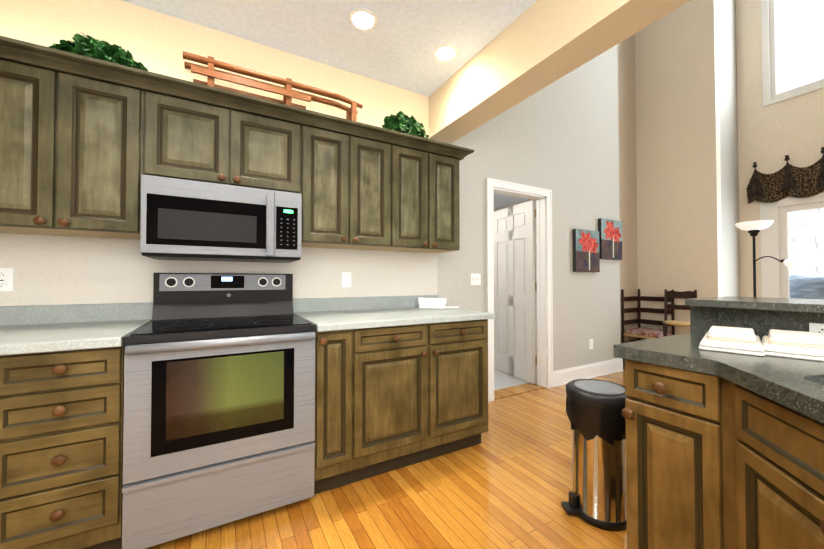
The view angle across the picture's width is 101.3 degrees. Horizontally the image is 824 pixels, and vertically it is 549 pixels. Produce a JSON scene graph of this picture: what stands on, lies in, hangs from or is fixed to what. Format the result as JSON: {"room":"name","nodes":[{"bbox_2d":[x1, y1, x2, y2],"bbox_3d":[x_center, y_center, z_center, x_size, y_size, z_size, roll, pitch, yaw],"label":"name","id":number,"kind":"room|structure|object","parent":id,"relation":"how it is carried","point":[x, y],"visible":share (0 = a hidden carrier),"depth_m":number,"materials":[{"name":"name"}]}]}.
{"room":"kitchen","nodes":[
{"label":"kitchen","id":0,"kind":"room"},
{"bbox_2d":[0,0,620,370],"bbox_3d":[-0.468,-1.817,2.743,6.920,6.000,0.320,1,-1,-29],"label":"wall","id":1,"kind":"structure","parent":0,"point":[559,138],"depth_m":3.23,"materials":[{"name":"grey paint"}]},
{"bbox_2d":[0,40,147,238],"bbox_3d":[-1.683,-0.590,1.659,0.627,0.770,0.337,1,-1,-29],"label":"upper cabinet","id":2,"kind":"object","parent":1,"relation":"attached to","point":[86,142],"depth_m":1.54,"materials":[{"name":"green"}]},
{"bbox_2d":[48,32,147,70],"bbox_3d":[-1.584,-1.065,1.729,0.465,0.270,0.306,1,-1,-29],"label":"ivy plant","id":3,"kind":"object","parent":2,"relation":"on","point":[88,46],"visible":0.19,"depth_m":1.66,"materials":[{"name":"green plant"}]},
{"bbox_2d":[0,233,436,305],"bbox_3d":[-1.593,0.483,1.888,4.154,1.372,0.002,1,-1,-29],"label":"wall","id":4,"kind":"structure","parent":1,"relation":"attached to","point":[55,270],"depth_m":1.91,"materials":[{"name":"beige paint"}]},
{"bbox_2d":[0,268,13,290],"bbox_3d":[-2.008,0.025,1.655,0.077,0.114,0.010,1,-1,-29],"label":"outlet","id":5,"kind":"object","parent":4,"relation":"attached to","point":[6,279],"visible":1,"depth_m":1.66,"materials":[{"name":"white plastic"}]},
{"bbox_2d":[342,272,350,286],"bbox_3d":[-0.486,0.038,2.510,0.073,0.110,0.008,1,-1,-29],"label":"outlet","id":6,"kind":"object","parent":4,"relation":"attached to","point":[346,279],"visible":1,"depth_m":2.51,"materials":[{"name":"white plastic"}]},
{"bbox_2d":[144,76,303,195],"bbox_3d":[-1.078,-0.729,2.001,0.757,0.480,0.337,1,-1,-29],"label":"upper cabinet","id":7,"kind":"object","parent":1,"relation":"attached to","point":[195,133],"depth_m":1.83,"materials":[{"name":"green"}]},
{"bbox_2d":[140,174,301,262],"bbox_3d":[-1.052,-0.277,1.940,0.739,0.386,0.457,1,-1,-29],"label":"microwave","id":8,"kind":"object","parent":7,"relation":"attached to","point":[186,220],"visible":1,"depth_m":1.76,"materials":[{"name":"silver metal"}]},
{"bbox_2d":[183,51,362,121],"bbox_3d":[-0.834,-1.077,2.170,1.052,0.318,0.160,1,-1,-29],"label":"sled","id":9,"kind":"object","parent":7,"relation":"on","point":[212,73],"visible":0.81,"depth_m":2.08,"materials":[{"name":"brown wood"}]},
{"bbox_2d":[302,112,395,250],"bbox_3d":[-0.485,-0.579,2.332,0.600,0.770,0.337,1,-1,-29],"label":"upper cabinet","id":10,"kind":"object","parent":1,"relation":"attached to","point":[349,198],"depth_m":2.18,"materials":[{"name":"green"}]},
{"bbox_2d":[382,111,428,138],"bbox_3d":[-0.068,-1.078,2.578,0.467,0.324,0.292,1,-1,-29],"label":"ivy plant","id":11,"kind":"object","parent":10,"relation":"on","point":[401,121],"visible":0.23,"depth_m":2.50,"materials":[{"name":"green plant"}]},
{"bbox_2d":[384,132,463,252],"bbox_3d":[0.037,-0.574,2.625,0.597,0.770,0.337,1,-1,-29],"label":"upper cabinet","id":12,"kind":"object","parent":1,"relation":"attached to","point":[427,173],"depth_m":2.47,"materials":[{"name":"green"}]},
{"bbox_2d":[471,273,480,284],"bbox_3d":[0.588,0.045,3.115,0.115,0.108,0.012,1,-1,-29],"label":"switch plate","id":13,"kind":"object","parent":1,"relation":"attached to","point":[475,279],"visible":1,"depth_m":3.12,"materials":[{"name":"white plastic"}]},
{"bbox_2d":[494,200,536,383],"bbox_3d":[1.195,0.192,4.018,0.040,2.000,0.757,0,-1,-23],"label":"door leaf","id":14,"kind":"structure","parent":1,"relation":"in","point":[515,287],"depth_m":3.95,"materials":[{"name":"white wood"}]},
{"bbox_2d":[486,178,552,401],"bbox_3d":[1.053,0.144,3.485,0.907,2.103,0.220,1,-1,-29],"label":"door frame","id":15,"kind":"structure","parent":1,"relation":"attached to","point":[542,197],"depth_m":3.58,"materials":[{"name":"white painted wood"}]},
{"bbox_2d":[573,229,599,271],"bbox_3d":[2.015,-0.270,3.903,0.440,0.480,0.042,1,-1,-29],"label":"picture","id":16,"kind":"object","parent":1,"relation":"attached to","point":[586,253],"visible":1,"depth_m":3.87,"materials":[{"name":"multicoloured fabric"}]},
{"bbox_2d":[553,358,622,386],"bbox_3d":[2.073,1.122,3.926,1.316,0.160,0.021,1,-1,-29],"label":"baseboard","id":17,"kind":"structure","parent":1,"relation":"attached to","point":[587,371],"depth_m":3.87,"materials":[{"name":"white wood"}]},
{"bbox_2d":[589,339,592,348],"bbox_3d":[2.097,0.815,3.952,0.074,0.115,0.008,1,-1,-29],"label":"electrical outlet","id":18,"kind":"object","parent":1,"relation":"attached to","point":[590,343],"visible":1,"depth_m":3.95,"materials":[{"name":"white plastic"}]},
{"bbox_2d":[598,218,621,259],"bbox_3d":[2.432,-0.426,4.140,0.435,0.480,0.042,1,-1,-29],"label":"picture","id":19,"kind":"object","parent":1,"relation":"attached to","point":[610,239],"visible":1,"depth_m":4.11,"materials":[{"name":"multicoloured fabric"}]},
{"bbox_2d":[122,0,536,96],"bbox_3d":[-0.407,-1.627,-0.277,4.070,0.100,5.000,1,-1,-29],"label":"ceiling","id":20,"kind":"structure","parent":0,"point":[399,43],"depth_m":2.11,"materials":[{"name":"white paint"}]},
{"bbox_2d":[349,9,376,30],"bbox_3d":[-0.295,-1.536,2.044,0.169,0.006,0.169,1,-1,-38],"label":"recessed light","id":21,"kind":"object","parent":20,"relation":"in","point":[363,19],"depth_m":2.03,"materials":[{"name":"white glass"}]},
{"bbox_2d":[433,44,457,61],"bbox_3d":[0.232,-1.531,2.340,0.169,0.006,0.169,1,-1,-38],"label":"recessed light","id":22,"kind":"object","parent":20,"relation":"in","point":[446,52],"depth_m":2.34,"materials":[{"name":"white glass"}]},
{"bbox_2d":[145,364,626,548],"bbox_3d":[1.558,1.178,0.896,8.690,0.050,5.200,1,-1,-29],"label":"floor","id":23,"kind":"structure","parent":0,"point":[507,483],"depth_m":1.70,"materials":[{"name":"brown wood"}]},
{"bbox_2d":[0,327,63,346],"bbox_3d":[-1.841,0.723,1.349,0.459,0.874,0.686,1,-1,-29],"label":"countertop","id":24,"kind":"structure","parent":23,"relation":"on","point":[7,338],"depth_m":1.39,"materials":[{"name":"white stone"}]},
{"bbox_2d":[0,295,494,355],"bbox_3d":[-1.419,0.221,1.579,4.147,0.134,0.712,1,-1,-29],"label":"countertop","id":25,"kind":"structure","parent":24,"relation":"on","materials":[{"name":"grey stone"}]},
{"bbox_2d":[418,297,458,308],"bbox_3d":[0.212,0.226,2.686,0.320,0.082,0.095,0,-1,9],"label":"serving dish","id":26,"kind":"object","parent":25,"relation":"on","point":[435,303],"visible":1,"depth_m":2.65,"materials":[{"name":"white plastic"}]},
{"bbox_2d":[0,323,146,548],"bbox_3d":[-1.482,0.727,1.551,0.365,0.874,0.686,1,-1,-29],"label":"base cabinet","id":27,"kind":"object","parent":23,"relation":"on","point":[62,392],"depth_m":1.26,"materials":[{"name":"brown wood"}]},
{"bbox_2d":[122,273,315,548],"bbox_3d":[-0.968,0.578,1.792,0.752,1.180,0.711,1,-1,-29],"label":"range","id":28,"kind":"object","parent":23,"relation":"on","point":[219,403],"visible":1,"depth_m":1.52,"materials":[{"name":"silver metal"}]},
{"bbox_2d":[296,315,359,493],"bbox_3d":[-0.558,0.735,2.050,0.205,0.874,0.720,1,-1,-29],"label":"base cabinet","id":29,"kind":"object","parent":23,"relation":"on","point":[337,342],"depth_m":1.78,"materials":[{"name":"brown wood"}]},
{"bbox_2d":[332,308,491,479],"bbox_3d":[-0.058,0.740,2.350,0.960,0.874,0.686,1,-1,-29],"label":"base cabinet","id":30,"kind":"object","parent":23,"relation":"on","point":[401,381],"depth_m":2.03,"materials":[{"name":"brown wood"}]},
{"bbox_2d":[561,379,626,530],"bbox_3d":[0.917,0.856,1.659,0.328,0.619,0.305,1,-1,-29],"label":"trash can","id":31,"kind":"object","parent":23,"relation":"on","point":[597,419],"visible":0.9,"depth_m":1.56,"materials":[{"name":"silver metal"}]},
{"bbox_2d":[627,532,656,548],"bbox_3d":[1.129,0.710,0.504,1.081,0.873,1.523,1,-1,-29],"label":"base cabinet","id":32,"kind":"object","parent":23,"relation":"on","point":[633,542],"depth_m":1.12,"materials":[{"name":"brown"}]},
{"bbox_2d":[621,289,674,363],"bbox_3d":[3.135,0.705,4.497,0.442,1.014,0.444,1,-1,-29],"label":"chair","id":33,"kind":"object","parent":23,"relation":"on","point":[639,332],"visible":0.58,"depth_m":4.57,"materials":[{"name":"brown wood"}]},
{"bbox_2d":[662,289,696,336],"bbox_3d":[3.189,0.694,4.008,0.350,1.021,0.388,-1,-1,38],"label":"chair","id":34,"kind":"object","parent":23,"relation":"on","point":[681,295],"visible":0.54,"depth_m":4.13,"materials":[{"name":"brown wood"}]},
{"bbox_2d":[613,300,823,548],"bbox_3d":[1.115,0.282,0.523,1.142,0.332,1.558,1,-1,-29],"label":"base cabinet","id":35,"kind":"object","parent":23,"relation":"on","point":[724,450],"depth_m":0.95,"materials":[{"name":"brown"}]},
{"bbox_2d":[613,296,823,423],"bbox_3d":[1.281,0.270,0.616,1.522,0.359,1.558,1,-1,-29],"label":"countertop","id":36,"kind":"structure","parent":35,"relation":"on","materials":[{"name":"grey stone"}]},
{"bbox_2d":[699,326,823,361],"bbox_3d":[1.158,0.217,1.111,0.308,0.049,0.358,-1,-1,44],"label":"open book","id":37,"kind":"object","parent":36,"relation":"on","point":[792,344],"visible":1,"depth_m":1.05,"materials":[{"name":"white paper"}]},
{"bbox_2d":[809,323,823,336],"bbox_3d":[1.403,0.198,1.123,0.008,0.062,0.110,1,-1,-29],"label":"outlet","id":38,"kind":"object","parent":35,"relation":"attached to","point":[813,327],"depth_m":1.15,"materials":[{"name":"white plastic"}]},
{"bbox_2d":[735,220,802,296],"bbox_3d":[3.601,0.326,3.408,0.287,1.736,0.493,1,-1,-29],"label":"floor lamp","id":39,"kind":"object","parent":23,"relation":"on","point":[753,228],"visible":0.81,"depth_m":3.44,"materials":[{"name":"black"}]},
{"bbox_2d":[493,193,529,208],"bbox_3d":[0.622,-1.248,4.551,3.200,0.080,2.179,1,-1,-29],"label":"ceiling","id":40,"kind":"structure","parent":0,"point":[501,200],"depth_m":5.45,"materials":[{"name":"grey paint"}]},
{"bbox_2d":[494,368,529,389],"bbox_3d":[0.627,1.235,4.502,3.000,0.054,1.999,1,-1,-29],"label":"floor","id":41,"kind":"structure","parent":0,"point":[503,380],"depth_m":3.81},
{"bbox_2d":[494,200,535,282],"bbox_3d":[1.951,-0.075,5.330,0.100,2.600,1.870,1,-1,-29],"label":"wall","id":42,"kind":"structure","parent":0,"point":[501,208],"depth_m":5.45,"materials":[{"name":"grey paint"}]},
{"bbox_2d":[429,0,690,143],"bbox_3d":[1.468,-3.024,0.798,0.230,3.650,4.999,1,-1,-29],"label":"header beam","id":43,"kind":"structure","parent":0,"point":[537,46],"depth_m":1.97,"materials":[{"name":"beige paint"}]},
{"bbox_2d":[618,34,637,342],"bbox_3d":[2.901,-1.784,4.750,0.920,6.000,0.120,1,-1,-29],"label":"wall","id":44,"kind":"structure","parent":0,"point":[627,159],"depth_m":4.75,"materials":[{"name":"beige paint"}]},
{"bbox_2d":[635,0,722,339],"bbox_3d":[3.499,-1.788,4.502,0.120,6.000,0.900,1,-1,-29],"label":"wall","id":45,"kind":"structure","parent":0,"point":[679,226],"depth_m":4.41,"materials":[{"name":"beige paint"}]},
{"bbox_2d":[718,0,739,296],"bbox_3d":[4.035,-1.791,4.355,0.670,6.000,0.120,1,-1,-29],"label":"column","id":46,"kind":"structure","parent":0,"point":[729,150],"depth_m":4.27,"materials":[{"name":"white paint"}]},
{"bbox_2d":[736,0,823,296],"bbox_3d":[5.357,-1.820,2.564,0.120,6.000,4.300,1,-1,-29],"label":"wall","id":47,"kind":"structure","parent":0,"point":[771,136],"depth_m":4.24,"materials":[{"name":"beige paint"}]},
{"bbox_2d":[746,147,823,203],"bbox_3d":[4.834,-1.152,3.268,0.074,0.536,2.376,1,-1,-29],"label":"swag valance","id":48,"kind":"object","parent":47,"relation":"attached to","point":[787,180],"visible":0.96,"depth_m":3.99,"materials":[{"name":"brown fabric"}]},
{"bbox_2d":[760,0,823,297],"bbox_3d":[4.878,-1.507,3.350,0.100,5.400,2.050,1,-1,-29],"label":"window frames","id":49,"kind":"structure","parent":47,"relation":"in","point":[774,237],"depth_m":4.11,"materials":[{"name":"white wood"}]},
{"label":"outside","id":50,"kind":"structure","parent":0,"visible":0},
{"bbox_2d":[768,0,823,276],"bbox_3d":[7.749,-2.792,4.325,0.001,10.000,9.000,1,-1,-29],"label":"window","id":51,"kind":"structure","parent":50,"point":[800,42],"depth_m":5.92,"materials":[{"name":"white glass"}]},
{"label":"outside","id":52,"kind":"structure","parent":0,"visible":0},
{"bbox_2d":[789,275,823,298],"bbox_3d":[5.776,0.731,3.560,0.933,1.532,2.500,1,-1,-29],"label":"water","id":53,"kind":"structure","parent":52,"point":[804,287],"depth_m":4.23,"materials":[{"name":"liquid"}]}
]}

